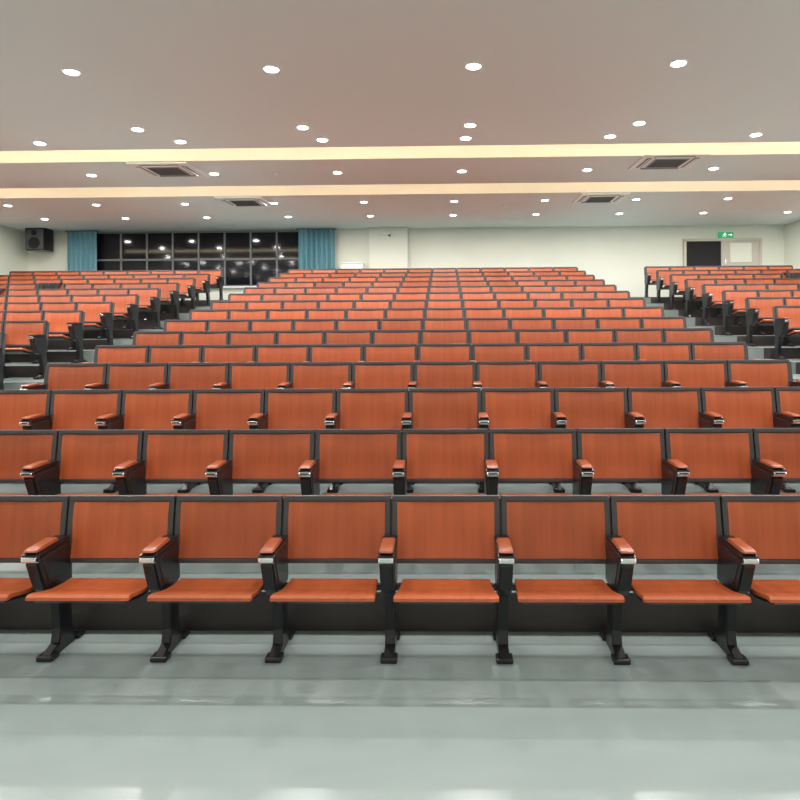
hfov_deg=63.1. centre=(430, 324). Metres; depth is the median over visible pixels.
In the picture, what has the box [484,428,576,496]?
seat
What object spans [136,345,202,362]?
seat
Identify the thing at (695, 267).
seat
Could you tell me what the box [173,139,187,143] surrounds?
recessed light
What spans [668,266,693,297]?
seat
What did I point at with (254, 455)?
seat
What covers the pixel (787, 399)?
seat
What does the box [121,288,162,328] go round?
seat
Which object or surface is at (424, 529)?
seat
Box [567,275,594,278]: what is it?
seat
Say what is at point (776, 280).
seat
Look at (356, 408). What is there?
seat
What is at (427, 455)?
seat
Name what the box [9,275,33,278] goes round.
seat
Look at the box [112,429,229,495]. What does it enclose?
seat
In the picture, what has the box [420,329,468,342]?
seat
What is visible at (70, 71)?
recessed light
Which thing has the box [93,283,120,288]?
seat
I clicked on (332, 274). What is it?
seat
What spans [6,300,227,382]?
trim
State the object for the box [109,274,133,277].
seat
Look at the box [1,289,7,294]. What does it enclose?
seat
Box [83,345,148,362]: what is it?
seat
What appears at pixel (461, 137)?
recessed light
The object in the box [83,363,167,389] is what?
seat
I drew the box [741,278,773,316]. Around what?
seat
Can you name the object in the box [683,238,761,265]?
door
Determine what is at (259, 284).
seat
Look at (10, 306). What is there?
seat
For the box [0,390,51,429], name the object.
seat
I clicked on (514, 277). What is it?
seat
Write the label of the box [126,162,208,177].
air conditioner
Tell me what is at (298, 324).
seat
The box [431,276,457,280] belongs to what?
seat
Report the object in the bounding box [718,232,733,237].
exit sign
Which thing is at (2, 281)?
seat
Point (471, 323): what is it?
seat
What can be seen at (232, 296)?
seat
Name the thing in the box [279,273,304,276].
seat
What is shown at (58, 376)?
seat
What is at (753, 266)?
seat
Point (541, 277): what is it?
seat
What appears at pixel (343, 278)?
seat
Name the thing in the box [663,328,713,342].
seat
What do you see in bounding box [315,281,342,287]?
seat
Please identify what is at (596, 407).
seat
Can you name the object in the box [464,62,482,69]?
recessed light
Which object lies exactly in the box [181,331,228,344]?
seat
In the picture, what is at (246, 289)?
seat
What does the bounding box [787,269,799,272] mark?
seat
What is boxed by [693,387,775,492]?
seat
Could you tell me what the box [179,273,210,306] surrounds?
seat
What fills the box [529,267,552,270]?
seat
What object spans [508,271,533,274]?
seat
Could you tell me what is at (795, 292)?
seat
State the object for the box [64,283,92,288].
seat
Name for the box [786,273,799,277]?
coat
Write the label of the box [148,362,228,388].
seat
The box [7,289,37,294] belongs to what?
seat
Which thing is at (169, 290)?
seat
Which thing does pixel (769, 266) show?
seat
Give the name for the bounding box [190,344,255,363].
seat
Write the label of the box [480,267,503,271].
seat
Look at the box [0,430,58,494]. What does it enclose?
seat
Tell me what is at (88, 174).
recessed light
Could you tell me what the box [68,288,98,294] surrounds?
seat
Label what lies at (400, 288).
seat
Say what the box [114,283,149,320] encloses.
seat
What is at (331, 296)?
seat
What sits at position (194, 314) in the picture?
seat
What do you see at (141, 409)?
seat
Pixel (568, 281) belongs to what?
seat
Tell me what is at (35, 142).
recessed light
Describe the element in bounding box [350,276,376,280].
seat
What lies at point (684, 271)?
seat
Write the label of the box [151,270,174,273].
seat
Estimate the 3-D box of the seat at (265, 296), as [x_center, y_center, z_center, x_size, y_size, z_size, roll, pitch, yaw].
[-2.692,-0.166,11.181,0.622,0.781,0.532,0,0,1]
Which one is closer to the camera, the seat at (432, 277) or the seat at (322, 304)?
the seat at (322, 304)
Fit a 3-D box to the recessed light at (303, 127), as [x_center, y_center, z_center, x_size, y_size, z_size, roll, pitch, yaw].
[-1.641,-2.532,8.326,0.184,0.017,0.184,0,0,1]
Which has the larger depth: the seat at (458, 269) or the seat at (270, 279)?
the seat at (458, 269)
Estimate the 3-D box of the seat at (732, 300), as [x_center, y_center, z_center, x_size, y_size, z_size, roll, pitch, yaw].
[5.306,-0.214,11.014,0.622,0.781,0.532,0,0,1]
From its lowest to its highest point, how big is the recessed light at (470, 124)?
0.017 m
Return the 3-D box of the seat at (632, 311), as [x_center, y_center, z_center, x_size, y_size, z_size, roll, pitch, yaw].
[3.097,0.119,9.320,0.665,0.781,0.526,0,0,1]
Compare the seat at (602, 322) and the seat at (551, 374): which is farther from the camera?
the seat at (602, 322)
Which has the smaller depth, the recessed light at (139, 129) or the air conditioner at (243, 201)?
the recessed light at (139, 129)
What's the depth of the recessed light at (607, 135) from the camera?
8.78 m
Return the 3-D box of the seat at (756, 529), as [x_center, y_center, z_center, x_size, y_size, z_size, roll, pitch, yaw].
[1.792,1.289,3.247,0.622,0.781,0.532,0,0,1]
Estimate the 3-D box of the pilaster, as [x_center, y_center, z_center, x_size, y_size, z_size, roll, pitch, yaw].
[-1.103,-1.553,17.015,1.000,1.980,0.220,0,0,1]
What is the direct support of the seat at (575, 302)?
on the floor
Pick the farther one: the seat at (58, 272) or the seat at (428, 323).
the seat at (58, 272)
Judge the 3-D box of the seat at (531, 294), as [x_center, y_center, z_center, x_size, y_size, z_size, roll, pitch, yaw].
[1.947,-0.194,11.084,0.622,0.781,0.532,0,0,1]
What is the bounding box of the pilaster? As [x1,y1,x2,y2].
[369,227,407,267]
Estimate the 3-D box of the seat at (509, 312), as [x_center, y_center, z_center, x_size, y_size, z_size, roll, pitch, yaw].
[1.333,0.130,9.355,0.622,0.781,0.532,0,0,1]
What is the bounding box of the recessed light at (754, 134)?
[749,132,762,136]
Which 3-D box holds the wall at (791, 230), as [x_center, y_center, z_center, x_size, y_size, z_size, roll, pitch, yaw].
[9.081,-0.664,6.361,0.200,5.000,21.100,0,0,1]
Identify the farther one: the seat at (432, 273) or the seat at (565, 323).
the seat at (432, 273)
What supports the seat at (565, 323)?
on the floor
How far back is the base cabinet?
16.59 m
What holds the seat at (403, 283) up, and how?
on the floor
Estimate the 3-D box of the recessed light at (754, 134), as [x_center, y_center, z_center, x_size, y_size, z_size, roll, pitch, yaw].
[4.383,-2.568,8.770,0.184,0.017,0.184,0,0,1]
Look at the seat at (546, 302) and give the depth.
10.38 m
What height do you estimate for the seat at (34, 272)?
0.781 m
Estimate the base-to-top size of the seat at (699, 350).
0.781 m
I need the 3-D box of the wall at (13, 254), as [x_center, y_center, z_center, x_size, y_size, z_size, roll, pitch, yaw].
[-11.064,-0.544,6.783,0.200,5.000,21.100,0,0,1]
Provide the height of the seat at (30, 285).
0.781 m
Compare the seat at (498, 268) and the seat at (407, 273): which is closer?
the seat at (407, 273)
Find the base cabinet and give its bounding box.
[340,262,364,268]
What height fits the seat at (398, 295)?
0.781 m
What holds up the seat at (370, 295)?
on the floor
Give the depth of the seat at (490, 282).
13.01 m
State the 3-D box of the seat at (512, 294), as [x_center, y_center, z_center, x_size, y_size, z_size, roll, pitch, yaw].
[1.367,-0.191,11.097,0.622,0.781,0.532,0,0,1]
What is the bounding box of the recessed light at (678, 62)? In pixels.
[669,59,688,66]
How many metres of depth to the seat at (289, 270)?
15.72 m
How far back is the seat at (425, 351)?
6.93 m
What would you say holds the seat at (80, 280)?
on the floor
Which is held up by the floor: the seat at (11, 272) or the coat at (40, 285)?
the seat at (11, 272)
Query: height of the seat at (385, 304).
0.781 m
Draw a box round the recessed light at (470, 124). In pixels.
[463,122,476,127]
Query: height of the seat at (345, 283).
0.781 m
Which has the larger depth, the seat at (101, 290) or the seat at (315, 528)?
the seat at (101, 290)
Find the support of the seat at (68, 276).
on the floor
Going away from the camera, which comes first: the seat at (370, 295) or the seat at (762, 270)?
the seat at (370, 295)
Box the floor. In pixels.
[0,297,799,799]
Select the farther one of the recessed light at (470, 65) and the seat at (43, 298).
the seat at (43, 298)
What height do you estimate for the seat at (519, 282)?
0.781 m
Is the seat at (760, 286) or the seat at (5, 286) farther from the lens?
the seat at (5, 286)
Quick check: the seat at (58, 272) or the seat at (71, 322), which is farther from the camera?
the seat at (58, 272)
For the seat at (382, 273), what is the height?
0.781 m
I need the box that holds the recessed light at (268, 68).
[262,65,280,72]
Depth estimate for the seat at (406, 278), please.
13.92 m
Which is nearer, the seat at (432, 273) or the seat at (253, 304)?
the seat at (253, 304)
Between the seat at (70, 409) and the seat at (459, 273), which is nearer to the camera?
the seat at (70, 409)
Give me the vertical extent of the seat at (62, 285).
0.781 m
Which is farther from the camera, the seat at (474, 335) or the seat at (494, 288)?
the seat at (494, 288)
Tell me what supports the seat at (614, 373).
on the floor
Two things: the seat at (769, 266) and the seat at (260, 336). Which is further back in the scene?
the seat at (769, 266)
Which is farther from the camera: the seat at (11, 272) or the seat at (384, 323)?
the seat at (11, 272)
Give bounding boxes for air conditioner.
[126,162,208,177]
[214,196,273,206]
[572,193,629,202]
[628,153,709,169]
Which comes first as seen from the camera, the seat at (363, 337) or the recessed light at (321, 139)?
the seat at (363, 337)
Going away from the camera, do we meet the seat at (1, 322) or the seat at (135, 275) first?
the seat at (1, 322)
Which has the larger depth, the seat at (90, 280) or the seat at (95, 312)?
the seat at (90, 280)
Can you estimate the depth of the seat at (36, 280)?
14.09 m
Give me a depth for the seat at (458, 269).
15.64 m
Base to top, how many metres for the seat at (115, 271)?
0.781 m
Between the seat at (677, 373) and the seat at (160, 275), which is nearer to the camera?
the seat at (677, 373)
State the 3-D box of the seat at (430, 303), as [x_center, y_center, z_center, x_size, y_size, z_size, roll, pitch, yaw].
[0.190,-0.024,10.250,0.622,0.781,0.532,0,0,1]
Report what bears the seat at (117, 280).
on the floor
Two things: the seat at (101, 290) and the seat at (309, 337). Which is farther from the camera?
the seat at (101, 290)
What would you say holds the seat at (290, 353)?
on the floor
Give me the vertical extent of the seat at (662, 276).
0.781 m
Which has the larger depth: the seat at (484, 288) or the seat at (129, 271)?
the seat at (129, 271)
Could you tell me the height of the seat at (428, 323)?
0.781 m
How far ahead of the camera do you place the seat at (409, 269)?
15.66 m
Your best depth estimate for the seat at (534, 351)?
6.91 m
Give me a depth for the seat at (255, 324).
8.72 m
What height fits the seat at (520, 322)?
0.781 m
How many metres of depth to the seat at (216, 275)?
15.71 m
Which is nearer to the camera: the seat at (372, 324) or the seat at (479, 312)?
the seat at (372, 324)
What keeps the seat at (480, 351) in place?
on the floor
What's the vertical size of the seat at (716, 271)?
0.781 m
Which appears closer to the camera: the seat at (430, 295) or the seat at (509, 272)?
the seat at (430, 295)
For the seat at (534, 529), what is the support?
on the floor
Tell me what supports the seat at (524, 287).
on the floor
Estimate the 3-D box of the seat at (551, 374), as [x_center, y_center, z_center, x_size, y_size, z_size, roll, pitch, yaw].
[1.263,0.723,5.872,0.622,0.781,0.532,0,0,1]
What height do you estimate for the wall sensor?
0.135 m
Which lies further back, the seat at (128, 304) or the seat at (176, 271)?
the seat at (176, 271)
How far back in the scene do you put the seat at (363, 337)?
7.83 m
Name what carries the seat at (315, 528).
on the floor
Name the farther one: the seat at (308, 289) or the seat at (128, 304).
the seat at (308, 289)
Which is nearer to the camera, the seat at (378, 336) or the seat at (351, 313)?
the seat at (378, 336)
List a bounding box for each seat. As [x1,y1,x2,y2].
[0,275,9,278]
[0,279,8,283]
[0,284,7,288]
[0,295,6,301]
[0,302,5,310]
[0,311,4,320]
[0,321,3,331]
[0,332,6,389]
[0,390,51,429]
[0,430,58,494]
[0,495,70,602]
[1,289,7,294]
[3,320,49,378]
[4,310,43,362]
[6,302,41,347]
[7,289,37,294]
[7,295,39,301]
[8,283,36,288]
[9,271,32,274]
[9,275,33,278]
[9,279,34,283]
[19,363,107,389]
[19,389,122,483]
[20,430,143,495]
[21,495,176,661]
[30,302,76,349]
[32,310,87,363]
[33,271,56,274]
[34,275,58,278]
[35,279,61,283]
[36,283,64,288]
[38,289,67,294]
[39,295,71,301]
[57,271,79,274]
[59,274,83,278]
[62,278,87,282]
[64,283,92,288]
[66,301,114,349]
[67,294,104,336]
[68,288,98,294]
[80,271,103,273]
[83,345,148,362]
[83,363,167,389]
[84,274,108,277]
[88,278,114,282]
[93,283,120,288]
[95,389,193,492]
[96,288,128,325]
[96,294,139,338]
[104,270,126,273]
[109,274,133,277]
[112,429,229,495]
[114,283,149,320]
[115,278,140,282]
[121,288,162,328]
[127,270,150,273]
[132,331,181,344]
[134,274,158,277]
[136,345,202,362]
[139,278,167,312]
[139,495,282,662]
[143,282,179,320]
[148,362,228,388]
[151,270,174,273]
[159,274,183,306]
[163,278,195,312]
[163,319,207,330]
[171,389,264,492]
[175,270,197,273]
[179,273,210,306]
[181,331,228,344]
[189,309,228,319]
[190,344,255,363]
[195,270,222,300]
[205,429,314,496]
[207,319,250,330]
[210,301,246,308]
[212,362,290,390]
[228,293,261,300]
[228,330,276,344]
[229,309,267,319]
[243,287,274,292]
[247,300,282,308]
[247,389,336,492]
[248,344,309,362]
[250,319,292,330]
[257,282,285,286]
[258,495,390,662]
[262,293,294,300]
[268,277,295,281]
[268,309,306,319]
[275,287,305,292]
[276,330,323,344]
[277,362,351,388]
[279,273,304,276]
[282,300,317,308]
[286,281,314,286]
[288,269,311,272]
[293,319,335,331]
[295,293,327,300]
[296,277,322,281]
[298,429,400,494]
[303,344,362,363]
[304,272,329,276]
[305,287,335,292]
[307,308,345,319]
[312,269,335,272]
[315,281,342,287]
[318,300,353,309]
[323,276,349,281]
[324,330,371,345]
[324,388,407,492]
[328,293,360,300]
[330,272,354,276]
[336,269,359,272]
[336,286,366,292]
[336,318,378,331]
[342,361,412,387]
[343,281,371,286]
[346,308,384,319]
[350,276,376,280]
[354,300,389,309]
[355,272,380,275]
[358,343,416,361]
[360,268,383,271]
[361,292,393,300]
[367,286,397,293]
[372,281,400,285]
[372,330,419,344]
[377,276,403,280]
[377,495,499,663]
[379,318,422,330]
[380,272,405,275]
[384,268,407,271]
[385,308,424,317]
[390,299,425,307]
[392,429,488,494]
[394,292,426,300]
[398,286,428,292]
[401,281,429,285]
[401,388,480,492]
[404,276,430,280]
[406,272,430,275]
[408,268,431,272]
[408,361,475,389]
[413,343,471,362]
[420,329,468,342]
[423,318,465,329]
[425,308,463,317]
[426,299,461,307]
[427,292,460,298]
[429,286,459,291]
[430,280,458,285]
[431,271,456,275]
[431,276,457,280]
[432,268,455,271]
[456,268,479,270]
[457,271,481,275]
[458,275,484,279]
[459,280,487,285]
[460,285,490,291]
[461,292,493,299]
[462,299,498,308]
[464,307,503,318]
[466,318,509,330]
[468,329,516,344]
[470,343,525,362]
[472,361,537,389]
[476,388,553,492]
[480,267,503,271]
[482,271,507,274]
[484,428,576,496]
[485,275,511,279]
[488,280,516,284]
[491,285,521,292]
[492,495,624,663]
[494,291,527,299]
[499,299,534,308]
[503,307,542,318]
[504,267,528,270]
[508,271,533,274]
[509,317,552,328]
[512,275,538,279]
[517,280,545,284]
[517,329,565,344]
[522,285,552,290]
[526,343,580,360]
[528,291,561,298]
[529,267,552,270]
[534,271,558,275]
[535,298,570,308]
[535,361,600,389]
[539,275,566,279]
[543,307,582,318]
[546,279,574,284]
[548,387,627,492]
[553,267,577,271]
[553,285,583,291]
[553,317,596,329]
[559,271,585,274]
[561,291,594,299]
[565,328,614,342]
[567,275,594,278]
[571,298,607,306]
[572,428,664,496]
[575,279,604,284]
[581,342,635,362]
[583,307,622,316]
[584,285,616,290]
[595,291,629,297]
[597,317,640,328]
[598,360,663,387]
[600,495,750,664]
[608,298,645,306]
[614,328,663,343]
[620,387,701,492]
[623,306,664,316]
[636,342,691,360]
[641,316,686,327]
[644,266,669,297]
[656,270,682,302]
[661,428,753,494]
[662,360,727,386]
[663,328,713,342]
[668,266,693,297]
[669,274,697,309]
[682,270,708,302]
[684,278,715,316]
[691,342,759,359]
[693,266,718,296]
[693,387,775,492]
[696,274,725,309]
[700,284,734,325]
[707,495,799,664]
[709,269,734,302]
[713,278,744,316]
[719,266,742,268]
[720,290,757,335]
[726,273,753,277]
[726,360,799,386]
[731,283,766,325]
[735,269,760,273]
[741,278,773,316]
[743,265,767,268]
[745,297,784,346]
[750,428,799,494]
[753,273,780,277]
[753,290,791,334]
[761,269,786,272]
[766,283,797,289]
[768,265,792,268]
[770,305,799,359]
[773,387,799,492]
[774,278,799,282]
[781,297,799,346]
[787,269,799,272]
[791,289,799,331]
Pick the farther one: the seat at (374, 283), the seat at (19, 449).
the seat at (374, 283)
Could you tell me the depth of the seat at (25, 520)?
3.49 m
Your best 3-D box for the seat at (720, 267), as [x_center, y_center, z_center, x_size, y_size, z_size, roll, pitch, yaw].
[7.132,-1.025,15.332,0.622,0.781,0.532,0,0,1]
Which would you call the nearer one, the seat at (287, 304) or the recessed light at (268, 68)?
the recessed light at (268, 68)
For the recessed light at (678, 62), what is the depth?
6.32 m
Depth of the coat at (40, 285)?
13.15 m
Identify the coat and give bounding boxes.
[37,283,60,288]
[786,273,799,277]
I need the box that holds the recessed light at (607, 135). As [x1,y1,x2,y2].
[603,134,616,137]
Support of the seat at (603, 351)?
on the floor
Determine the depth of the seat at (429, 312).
9.55 m
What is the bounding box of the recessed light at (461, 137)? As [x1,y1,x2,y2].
[459,136,471,139]
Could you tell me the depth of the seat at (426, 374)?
6.06 m
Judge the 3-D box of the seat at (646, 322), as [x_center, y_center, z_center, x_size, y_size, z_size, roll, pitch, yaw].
[3.079,0.279,8.449,0.665,0.781,0.526,0,0,1]
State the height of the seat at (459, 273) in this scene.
0.781 m
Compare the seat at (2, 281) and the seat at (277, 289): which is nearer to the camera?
the seat at (277, 289)
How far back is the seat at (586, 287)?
12.10 m
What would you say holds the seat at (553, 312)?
on the floor
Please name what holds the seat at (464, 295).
on the floor
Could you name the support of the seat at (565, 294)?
on the floor
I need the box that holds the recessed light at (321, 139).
[316,137,328,141]
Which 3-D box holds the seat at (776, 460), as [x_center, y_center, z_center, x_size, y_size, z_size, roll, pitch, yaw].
[2.389,1.069,4.106,0.622,0.781,0.532,0,0,1]
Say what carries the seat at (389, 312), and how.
on the floor
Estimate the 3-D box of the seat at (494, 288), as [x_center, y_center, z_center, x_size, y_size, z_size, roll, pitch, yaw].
[1.384,-0.351,11.967,0.622,0.781,0.532,0,0,1]
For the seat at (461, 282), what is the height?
0.781 m
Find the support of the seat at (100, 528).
on the floor
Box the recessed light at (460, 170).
[456,169,466,172]
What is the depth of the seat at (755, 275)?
13.76 m
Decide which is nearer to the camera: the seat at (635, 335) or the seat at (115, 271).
the seat at (635, 335)
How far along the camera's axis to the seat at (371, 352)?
6.94 m
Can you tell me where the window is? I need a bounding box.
[97,230,298,287]
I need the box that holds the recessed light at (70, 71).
[61,68,81,75]
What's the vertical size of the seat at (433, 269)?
0.781 m
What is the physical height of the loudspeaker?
0.580 m
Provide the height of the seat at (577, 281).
0.781 m
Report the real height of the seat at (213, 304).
0.781 m
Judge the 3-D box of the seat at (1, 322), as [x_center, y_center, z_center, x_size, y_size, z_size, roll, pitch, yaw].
[-6.103,0.334,8.639,0.622,0.781,0.532,0,0,1]
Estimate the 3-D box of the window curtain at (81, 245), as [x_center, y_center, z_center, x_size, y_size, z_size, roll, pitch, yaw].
[-9.164,-1.575,17.075,0.880,1.801,0.117,0,0,1]
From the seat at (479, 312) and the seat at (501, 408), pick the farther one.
the seat at (479, 312)
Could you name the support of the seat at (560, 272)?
on the floor
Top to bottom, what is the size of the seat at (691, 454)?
0.781 m
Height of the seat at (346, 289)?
0.781 m
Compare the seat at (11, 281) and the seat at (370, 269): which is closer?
the seat at (11, 281)
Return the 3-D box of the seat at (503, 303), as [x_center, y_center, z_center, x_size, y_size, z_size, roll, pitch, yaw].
[1.350,-0.031,10.226,0.622,0.781,0.532,0,0,1]
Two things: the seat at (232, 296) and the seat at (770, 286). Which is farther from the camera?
the seat at (770, 286)
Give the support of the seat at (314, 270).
on the floor
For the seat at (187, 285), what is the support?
on the floor
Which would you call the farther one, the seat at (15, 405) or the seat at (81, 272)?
the seat at (81, 272)
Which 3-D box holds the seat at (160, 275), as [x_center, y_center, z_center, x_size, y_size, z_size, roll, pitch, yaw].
[-5.982,-0.787,14.735,0.622,0.781,0.532,0,0,1]
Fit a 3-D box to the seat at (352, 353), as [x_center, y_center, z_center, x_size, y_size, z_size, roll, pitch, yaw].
[-1.039,0.594,6.791,0.622,0.781,0.532,0,0,1]
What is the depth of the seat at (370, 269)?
15.68 m
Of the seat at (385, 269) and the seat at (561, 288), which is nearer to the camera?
the seat at (561, 288)
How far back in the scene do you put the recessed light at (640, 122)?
8.20 m
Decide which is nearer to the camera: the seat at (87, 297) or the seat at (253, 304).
the seat at (253, 304)
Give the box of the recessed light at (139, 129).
[130,127,144,131]
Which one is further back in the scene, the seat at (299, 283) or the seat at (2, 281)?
the seat at (2, 281)
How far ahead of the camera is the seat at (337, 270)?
15.70 m
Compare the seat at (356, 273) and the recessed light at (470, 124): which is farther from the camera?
the seat at (356, 273)
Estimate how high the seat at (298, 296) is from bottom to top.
0.781 m
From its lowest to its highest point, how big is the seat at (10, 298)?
0.781 m
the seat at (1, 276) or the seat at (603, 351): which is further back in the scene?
the seat at (1, 276)
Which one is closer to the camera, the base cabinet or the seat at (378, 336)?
the seat at (378, 336)
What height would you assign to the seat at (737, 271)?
0.781 m
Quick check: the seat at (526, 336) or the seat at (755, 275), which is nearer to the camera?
the seat at (526, 336)
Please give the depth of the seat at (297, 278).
13.97 m
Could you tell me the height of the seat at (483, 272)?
0.781 m
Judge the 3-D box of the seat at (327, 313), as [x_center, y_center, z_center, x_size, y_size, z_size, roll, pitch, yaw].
[-1.567,0.147,9.416,0.622,0.781,0.532,0,0,1]
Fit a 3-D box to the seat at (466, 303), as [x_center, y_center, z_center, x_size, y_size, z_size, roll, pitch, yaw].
[0.770,-0.027,10.238,0.622,0.781,0.532,0,0,1]
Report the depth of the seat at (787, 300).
10.30 m
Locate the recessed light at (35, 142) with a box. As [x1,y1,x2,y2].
[32,141,47,144]
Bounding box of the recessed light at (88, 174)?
[86,173,97,176]
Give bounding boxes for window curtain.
[65,231,98,270]
[296,228,336,269]
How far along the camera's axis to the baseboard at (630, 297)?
16.97 m
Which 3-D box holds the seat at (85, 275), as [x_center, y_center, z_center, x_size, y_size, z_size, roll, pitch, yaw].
[-7.722,-0.776,14.771,0.622,0.781,0.532,0,0,1]
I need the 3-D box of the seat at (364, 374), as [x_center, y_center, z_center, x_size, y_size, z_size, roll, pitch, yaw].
[-0.476,0.733,5.908,0.622,0.781,0.532,0,0,1]
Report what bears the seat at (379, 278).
on the floor
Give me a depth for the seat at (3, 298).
11.45 m
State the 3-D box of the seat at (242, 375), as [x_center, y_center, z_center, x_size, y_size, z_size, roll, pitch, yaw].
[-1.636,0.740,5.932,0.622,0.781,0.532,0,0,1]
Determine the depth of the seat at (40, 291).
12.32 m
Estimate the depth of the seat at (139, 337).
7.88 m
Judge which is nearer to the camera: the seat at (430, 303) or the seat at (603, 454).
the seat at (603, 454)
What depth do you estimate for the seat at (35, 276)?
14.97 m
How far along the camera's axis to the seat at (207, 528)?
3.45 m
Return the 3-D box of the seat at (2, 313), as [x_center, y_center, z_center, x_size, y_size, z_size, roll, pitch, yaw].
[-6.666,0.177,9.522,0.622,0.781,0.532,0,0,1]
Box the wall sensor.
[379,231,390,236]
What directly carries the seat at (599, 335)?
on the floor
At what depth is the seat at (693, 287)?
12.91 m
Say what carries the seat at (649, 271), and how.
on the floor
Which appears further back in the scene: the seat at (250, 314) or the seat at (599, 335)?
the seat at (250, 314)
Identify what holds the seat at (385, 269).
on the floor
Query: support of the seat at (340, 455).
on the floor
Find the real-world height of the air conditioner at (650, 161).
0.050 m
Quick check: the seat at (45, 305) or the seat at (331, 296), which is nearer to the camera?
the seat at (45, 305)
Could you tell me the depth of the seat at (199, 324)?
8.75 m
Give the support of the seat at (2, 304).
on the floor
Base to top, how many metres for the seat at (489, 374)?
0.781 m
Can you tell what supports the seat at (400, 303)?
on the floor
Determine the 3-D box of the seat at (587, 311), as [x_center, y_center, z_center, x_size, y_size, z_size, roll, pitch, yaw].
[2.492,0.122,9.331,0.622,0.781,0.532,0,0,1]
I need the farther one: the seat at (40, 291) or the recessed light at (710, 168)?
the seat at (40, 291)
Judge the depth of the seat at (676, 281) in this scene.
13.77 m
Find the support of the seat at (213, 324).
on the floor
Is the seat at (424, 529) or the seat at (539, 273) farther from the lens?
the seat at (539, 273)
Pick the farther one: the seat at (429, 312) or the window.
the window
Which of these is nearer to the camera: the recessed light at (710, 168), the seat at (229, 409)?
the seat at (229, 409)
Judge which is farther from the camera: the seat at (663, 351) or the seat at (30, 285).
the seat at (30, 285)
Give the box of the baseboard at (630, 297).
[168,297,678,300]
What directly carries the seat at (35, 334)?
on the floor
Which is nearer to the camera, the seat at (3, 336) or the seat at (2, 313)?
the seat at (3, 336)
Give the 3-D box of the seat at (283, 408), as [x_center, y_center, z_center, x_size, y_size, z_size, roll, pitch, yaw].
[-1.074,0.903,5.049,0.622,0.781,0.532,0,0,1]
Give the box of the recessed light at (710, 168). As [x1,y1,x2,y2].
[708,167,719,169]
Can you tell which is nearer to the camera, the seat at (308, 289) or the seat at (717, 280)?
the seat at (308, 289)
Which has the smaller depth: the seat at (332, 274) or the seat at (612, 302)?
the seat at (612, 302)
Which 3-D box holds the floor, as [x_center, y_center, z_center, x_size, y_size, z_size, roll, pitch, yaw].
[-0.984,0.555,6.572,19.950,2.282,21.100,0,0,1]
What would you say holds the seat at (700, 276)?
on the floor
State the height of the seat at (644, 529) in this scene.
0.781 m
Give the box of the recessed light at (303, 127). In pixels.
[296,124,309,129]
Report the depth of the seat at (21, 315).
9.68 m
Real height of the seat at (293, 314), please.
0.781 m
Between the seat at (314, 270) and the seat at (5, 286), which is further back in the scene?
the seat at (314, 270)
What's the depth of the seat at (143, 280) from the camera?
14.04 m
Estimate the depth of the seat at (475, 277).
13.89 m
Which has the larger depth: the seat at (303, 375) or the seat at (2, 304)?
the seat at (2, 304)
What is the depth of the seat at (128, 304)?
11.38 m
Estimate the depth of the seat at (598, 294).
11.23 m
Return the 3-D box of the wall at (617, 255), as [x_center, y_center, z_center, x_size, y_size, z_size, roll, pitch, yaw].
[-0.768,-0.605,17.220,20.350,5.000,0.200,0,0,1]
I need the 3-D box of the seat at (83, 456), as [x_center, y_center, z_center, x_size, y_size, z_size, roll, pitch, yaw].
[-2.250,1.097,4.203,0.622,0.781,0.532,0,0,1]
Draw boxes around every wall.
[0,226,27,274]
[28,225,783,299]
[784,220,799,268]
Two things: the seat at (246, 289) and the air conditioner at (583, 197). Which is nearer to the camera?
the seat at (246, 289)
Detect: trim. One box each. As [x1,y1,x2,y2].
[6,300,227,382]
[639,297,799,379]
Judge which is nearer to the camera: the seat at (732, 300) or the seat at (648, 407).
the seat at (648, 407)
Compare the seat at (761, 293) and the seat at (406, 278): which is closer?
the seat at (761, 293)
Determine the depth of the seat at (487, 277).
13.88 m
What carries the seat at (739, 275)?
on the floor
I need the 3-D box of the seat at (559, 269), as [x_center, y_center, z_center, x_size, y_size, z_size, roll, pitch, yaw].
[3.218,-1.002,15.416,0.665,0.781,0.526,0,0,1]
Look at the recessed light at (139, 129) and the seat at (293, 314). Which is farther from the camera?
the seat at (293, 314)
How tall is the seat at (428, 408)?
0.781 m
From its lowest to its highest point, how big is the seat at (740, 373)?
0.781 m
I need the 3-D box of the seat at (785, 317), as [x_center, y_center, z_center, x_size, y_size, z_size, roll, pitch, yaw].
[5.272,0.106,9.272,0.622,0.781,0.532,0,0,1]
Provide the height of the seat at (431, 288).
0.781 m
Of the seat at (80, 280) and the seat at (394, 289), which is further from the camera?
the seat at (80, 280)
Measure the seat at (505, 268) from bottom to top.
0.781 m
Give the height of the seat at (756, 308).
0.781 m
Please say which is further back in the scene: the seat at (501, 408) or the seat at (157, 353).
the seat at (157, 353)
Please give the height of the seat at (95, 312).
0.781 m
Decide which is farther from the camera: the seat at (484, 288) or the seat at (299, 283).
the seat at (299, 283)
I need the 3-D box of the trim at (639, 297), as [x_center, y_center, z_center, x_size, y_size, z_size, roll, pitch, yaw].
[4.186,0.413,9.180,1.320,2.072,11.368,0,0,1]
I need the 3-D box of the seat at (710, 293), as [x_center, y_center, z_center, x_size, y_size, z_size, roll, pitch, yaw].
[5.324,-0.374,11.885,0.622,0.781,0.532,0,0,1]
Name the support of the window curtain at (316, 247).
hanging from the ceiling
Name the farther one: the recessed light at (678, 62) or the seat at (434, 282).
the seat at (434, 282)
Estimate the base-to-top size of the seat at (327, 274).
0.781 m
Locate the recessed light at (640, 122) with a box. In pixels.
[632,120,646,124]
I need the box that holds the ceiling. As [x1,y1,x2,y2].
[0,0,799,231]
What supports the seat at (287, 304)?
on the floor
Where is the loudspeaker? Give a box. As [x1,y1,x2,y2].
[25,228,53,251]
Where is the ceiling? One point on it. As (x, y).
(391, 91)
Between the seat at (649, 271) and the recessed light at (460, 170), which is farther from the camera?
the seat at (649, 271)

